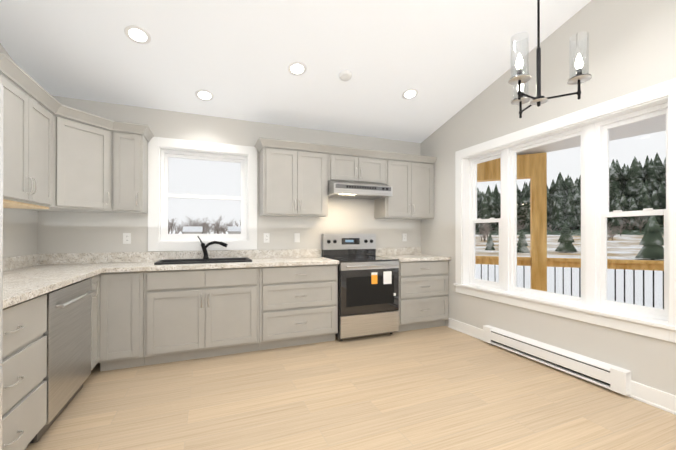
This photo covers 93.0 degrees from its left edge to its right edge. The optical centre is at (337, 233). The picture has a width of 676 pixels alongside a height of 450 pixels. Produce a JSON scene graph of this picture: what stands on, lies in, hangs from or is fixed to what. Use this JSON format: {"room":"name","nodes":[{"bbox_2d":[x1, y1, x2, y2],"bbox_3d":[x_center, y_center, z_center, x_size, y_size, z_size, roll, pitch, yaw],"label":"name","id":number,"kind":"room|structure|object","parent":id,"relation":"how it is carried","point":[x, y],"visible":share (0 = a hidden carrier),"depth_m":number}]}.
{"room":"kitchen","nodes":[
{"label":"kitchen","id":0,"kind":"room"},
{"bbox_2d":[0,43,37,257],"bbox_3d":[-1.780,-0.910,0.140,0.150,4.247,6.630,0,0,-22],"label":"wall","id":1,"kind":"structure","parent":0,"point":[20,232],"depth_m":2.80},
{"bbox_2d":[0,62,63,209],"bbox_3d":[-2.329,-0.601,2.235,0.403,0.766,0.876,0,0,-22],"label":"upper cabinet","id":2,"kind":"object","parent":1,"relation":"attached to","point":[53,163],"depth_m":2.29},
{"bbox_2d":[38,96,420,256],"bbox_3d":[-0.863,-0.071,4.006,4.760,2.597,0.150,0,0,-22],"label":"wall","id":3,"kind":"structure","parent":0,"point":[76,232],"depth_m":3.78},
{"bbox_2d":[3,102,111,212],"bbox_3d":[-2.468,-0.639,2.930,0.668,0.846,0.635,0,0,-22],"label":"upper cabinet","id":4,"kind":"object","parent":3,"relation":"attached to","point":[87,148],"depth_m":2.86},
{"bbox_2d":[100,120,147,213],"bbox_3d":[-2.117,-0.638,3.214,0.316,0.846,0.373,0,0,-22],"label":"upper cabinet","id":5,"kind":"object","parent":3,"relation":"attached to","point":[129,150],"depth_m":3.11},
{"bbox_2d":[123,233,130,243],"bbox_3d":[-2.217,0.051,3.370,0.070,0.114,0.008,0,0,-22],"label":"electrical outlet","id":6,"kind":"object","parent":3,"relation":"attached to","point":[126,238],"visible":1,"depth_m":3.37},
{"bbox_2d":[148,137,256,250],"bbox_3d":[-1.534,-0.426,3.724,1.145,1.235,0.166,0,0,-22],"label":"window","id":7,"kind":"structure","parent":3,"relation":"in","point":[160,238],"depth_m":3.66},
{"bbox_2d":[264,233,269,242],"bbox_3d":[-0.872,0.052,3.916,0.070,0.114,0.008,0,0,-22],"label":"electrical outlet","id":8,"kind":"object","parent":3,"relation":"attached to","point":[266,237],"visible":1,"depth_m":3.91},
{"bbox_2d":[259,138,330,216],"bbox_3d":[-0.533,-0.635,3.886,0.777,0.846,0.320,0,0,-22],"label":"upper cabinet","id":9,"kind":"object","parent":3,"relation":"attached to","point":[293,183],"depth_m":3.73},
{"bbox_2d":[294,233,299,241],"bbox_3d":[-0.516,0.053,4.059,0.070,0.114,0.009,0,0,-22],"label":"outlet","id":10,"kind":"object","parent":3,"relation":"attached to","point":[296,237],"visible":1,"depth_m":4.06},
{"bbox_2d":[331,145,386,184],"bbox_3d":[0.197,-0.851,4.183,0.796,0.413,0.320,0,0,-22],"label":"upper cabinet","id":11,"kind":"object","parent":3,"relation":"attached to","point":[346,168],"depth_m":4.03},
{"bbox_2d":[328,181,392,199],"bbox_3d":[0.229,-0.555,4.104,0.791,0.172,0.486,0,0,-22],"label":"range hood","id":12,"kind":"object","parent":3,"relation":"attached to","point":[352,190],"visible":0.98,"depth_m":3.91},
{"bbox_2d":[402,233,406,240],"bbox_3d":[0.968,0.055,4.663,0.070,0.114,0.008,0,0,-22],"label":"electrical outlet","id":13,"kind":"object","parent":3,"relation":"attached to","point":[404,236],"visible":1,"depth_m":4.66},
{"bbox_2d":[374,153,434,218],"bbox_3d":[0.929,-0.633,4.479,0.778,0.846,0.320,0,0,-22],"label":"upper cabinet","id":14,"kind":"object","parent":3,"relation":"attached to","point":[412,183],"depth_m":4.32},
{"bbox_2d":[0,0,590,142],"bbox_3d":[0.356,-2.226,1.012,4.760,1.808,6.630,0,0,-22],"label":"ceiling","id":15,"kind":"structure","parent":0,"point":[447,59],"depth_m":2.89},
{"bbox_2d":[124,25,150,43],"bbox_3d":[-1.609,-1.598,2.581,0.184,0.051,0.180,0,0,-22],"label":"recessed light","id":16,"kind":"object","parent":15,"relation":"in","point":[137,34],"visible":1,"depth_m":2.57},
{"bbox_2d":[195,89,213,100],"bbox_3d":[-1.388,-1.440,3.339,0.184,0.051,0.180,0,0,-22],"label":"recessed light","id":17,"kind":"object","parent":15,"relation":"in","point":[203,95],"visible":1,"depth_m":3.33},
{"bbox_2d":[288,62,306,75],"bbox_3d":[-0.394,-1.591,3.096,0.184,0.051,0.180,0,0,-22],"label":"recessed light","id":18,"kind":"object","parent":15,"relation":"in","point":[297,68],"visible":1,"depth_m":3.09},
{"bbox_2d":[339,70,351,80],"bbox_3d":[0.076,-1.588,3.230,0.132,0.064,0.133,0,0,-22],"label":"smoke detector","id":19,"kind":"object","parent":15,"relation":"attached to","point":[345,75],"visible":0.98,"depth_m":3.20},
{"bbox_2d":[402,89,417,98],"bbox_3d":[0.814,-1.579,3.629,0.184,0.051,0.180,0,0,-22],"label":"recessed light","id":20,"kind":"object","parent":15,"relation":"in","point":[409,93],"visible":1,"depth_m":3.62},
{"bbox_2d":[508,0,591,117],"bbox_3d":[1.125,-1.389,1.859,0.413,1.307,0.435,0,0,-22],"label":"chandelier","id":21,"kind":"object","parent":15,"relation":"hanging from","point":[519,79],"visible":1,"depth_m":1.78},
{"bbox_2d":[25,326,675,449],"bbox_3d":[0.356,1.277,0.999,4.760,0.120,6.630,0,0,-22],"label":"floor","id":22,"kind":"structure","parent":0,"point":[441,388],"depth_m":2.29},
{"bbox_2d":[0,83,2,449],"bbox_3d":[-1.413,0.328,0.643,0.872,1.775,0.905,0,0,-22],"label":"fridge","id":23,"kind":"object","parent":22,"relation":"on","point":[1,212],"visible":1,"depth_m":1.19},
{"bbox_2d":[0,294,46,449],"bbox_3d":[-1.817,0.777,1.403,0.653,0.882,0.770,0,0,-22],"label":"drawers","id":24,"kind":"object","parent":22,"relation":"on","point":[23,364],"visible":1,"depth_m":1.63},
{"bbox_2d":[29,278,95,443],"bbox_3d":[-2.086,0.785,2.114,0.653,0.871,0.734,0,0,-22],"label":"dishwasher","id":25,"kind":"object","parent":22,"relation":"on","point":[67,333],"visible":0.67,"depth_m":2.11},
{"bbox_2d":[90,274,99,369],"bbox_3d":[-2.288,0.782,2.565,0.653,0.882,0.238,0,0,-22],"label":"base cabinet","id":26,"kind":"object","parent":22,"relation":"on","point":[95,324],"visible":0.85,"depth_m":2.69},
{"bbox_2d":[3,253,106,308],"bbox_3d":[-2.011,0.263,1.823,0.686,0.145,1.710,0,0,-22],"label":"countertop","id":27,"kind":"structure","parent":26,"relation":"on","point":[27,277],"depth_m":2.45},
{"bbox_2d":[98,271,144,371],"bbox_3d":[-2.031,0.784,3.112,0.340,0.882,0.618,0,0,-22],"label":"base cabinet","id":28,"kind":"object","parent":22,"relation":"on","point":[121,320],"visible":0.83,"depth_m":2.84},
{"bbox_2d":[143,267,258,365],"bbox_3d":[-1.388,0.784,3.354,1.030,0.882,0.653,0,0,-22],"label":"base cabinet","id":29,"kind":"object","parent":22,"relation":"on","point":[196,314],"visible":0.96,"depth_m":3.08},
{"bbox_2d":[22,236,338,272],"bbox_3d":[-1.441,0.280,3.340,2.883,0.515,0.643,0,0,-22],"label":"countertop","id":30,"kind":"structure","parent":29,"relation":"on","point":[169,260],"depth_m":3.44},
{"bbox_2d":[376,247,450,261],"bbox_3d":[0.986,0.272,4.325,0.789,0.145,0.643,0,0,-22],"label":"countertop","id":31,"kind":"structure","parent":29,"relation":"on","point":[404,254],"depth_m":4.46},
{"bbox_2d":[258,264,337,350],"bbox_3d":[-0.507,0.786,3.712,0.868,0.882,0.653,0,0,-22],"label":"drawers","id":32,"kind":"object","parent":22,"relation":"on","point":[298,305],"visible":0.98,"depth_m":3.44},
{"bbox_2d":[322,234,398,340],"bbox_3d":[0.271,0.615,3.994,0.766,1.225,0.710,0,0,-22],"label":"range","id":33,"kind":"object","parent":22,"relation":"on","point":[368,291],"visible":0.94,"depth_m":3.75},
{"bbox_2d":[397,260,448,331],"bbox_3d":[0.989,0.788,4.319,0.785,0.882,0.653,0,0,-22],"label":"drawers","id":34,"kind":"object","parent":22,"relation":"on","point":[423,294],"visible":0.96,"depth_m":4.05},
{"bbox_2d":[421,0,675,395],"bbox_3d":[2.492,-0.903,1.874,0.150,4.247,6.630,0,0,-22],"label":"wall","id":35,"kind":"structure","parent":0,"point":[632,45],"depth_m":2.81},
{"bbox_2d":[483,325,630,395],"bbox_3d":[1.911,1.117,3.001,0.072,0.175,1.330,0,0,-22],"label":"baseboard heater","id":36,"kind":"object","parent":35,"relation":"attached to","point":[609,376],"visible":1,"depth_m":2.79},
{"bbox_2d":[448,318,675,414],"bbox_3d":[2.528,1.157,1.554,0.017,0.125,5.725,0,0,-22],"label":"baseboard","id":37,"kind":"structure","parent":35,"relation":"attached to","point":[659,399],"depth_m":2.32},
{"bbox_2d":[454,78,675,342],"bbox_3d":[1.982,-0.153,3.126,0.230,1.785,2.160,0,0,-22],"label":"window","id":38,"kind":"structure","parent":35,"relation":"in","point":[592,304],"depth_m":2.75},
{"label":"outside","id":39,"kind":"structure","parent":0,"visible":0},
{"bbox_2d":[475,220,663,308],"bbox_3d":[-0.631,-4.718,107.609,600.000,13.840,600.000,0,0,-22],"label":"ground","id":40,"kind":"structure","parent":39,"point":[631,248],"depth_m":15.49},
{"bbox_2d":[182,226,202,233],"bbox_3d":[-61.792,-0.348,136.614,7.600,5.450,7.800,0,0,-22],"label":"house","id":41,"kind":"structure","parent":40,"relation":"on","point":[197,230]},
{"bbox_2d":[228,226,240,233],"bbox_3d":[-46.155,-0.559,147.888,8.600,5.450,7.800,0,0,-22],"label":"house","id":42,"kind":"structure","parent":40,"relation":"on","point":[231,230]},
{"bbox_2d":[168,153,665,259],"bbox_3d":[21.996,-12.514,148.518,280.928,30.326,253.717,0,0,-22],"label":"trees","id":43,"kind":"object","parent":40,"relation":"on","point":[658,190],"depth_m":82.49},
{"bbox_2d":[475,115,665,308],"bbox_3d":[3.989,-0.272,4.120,6.775,4.600,7.891,0,0,-22],"label":"porch","id":44,"kind":"object","parent":40,"relation":"on","point":[538,235],"depth_m":4.99}
]}

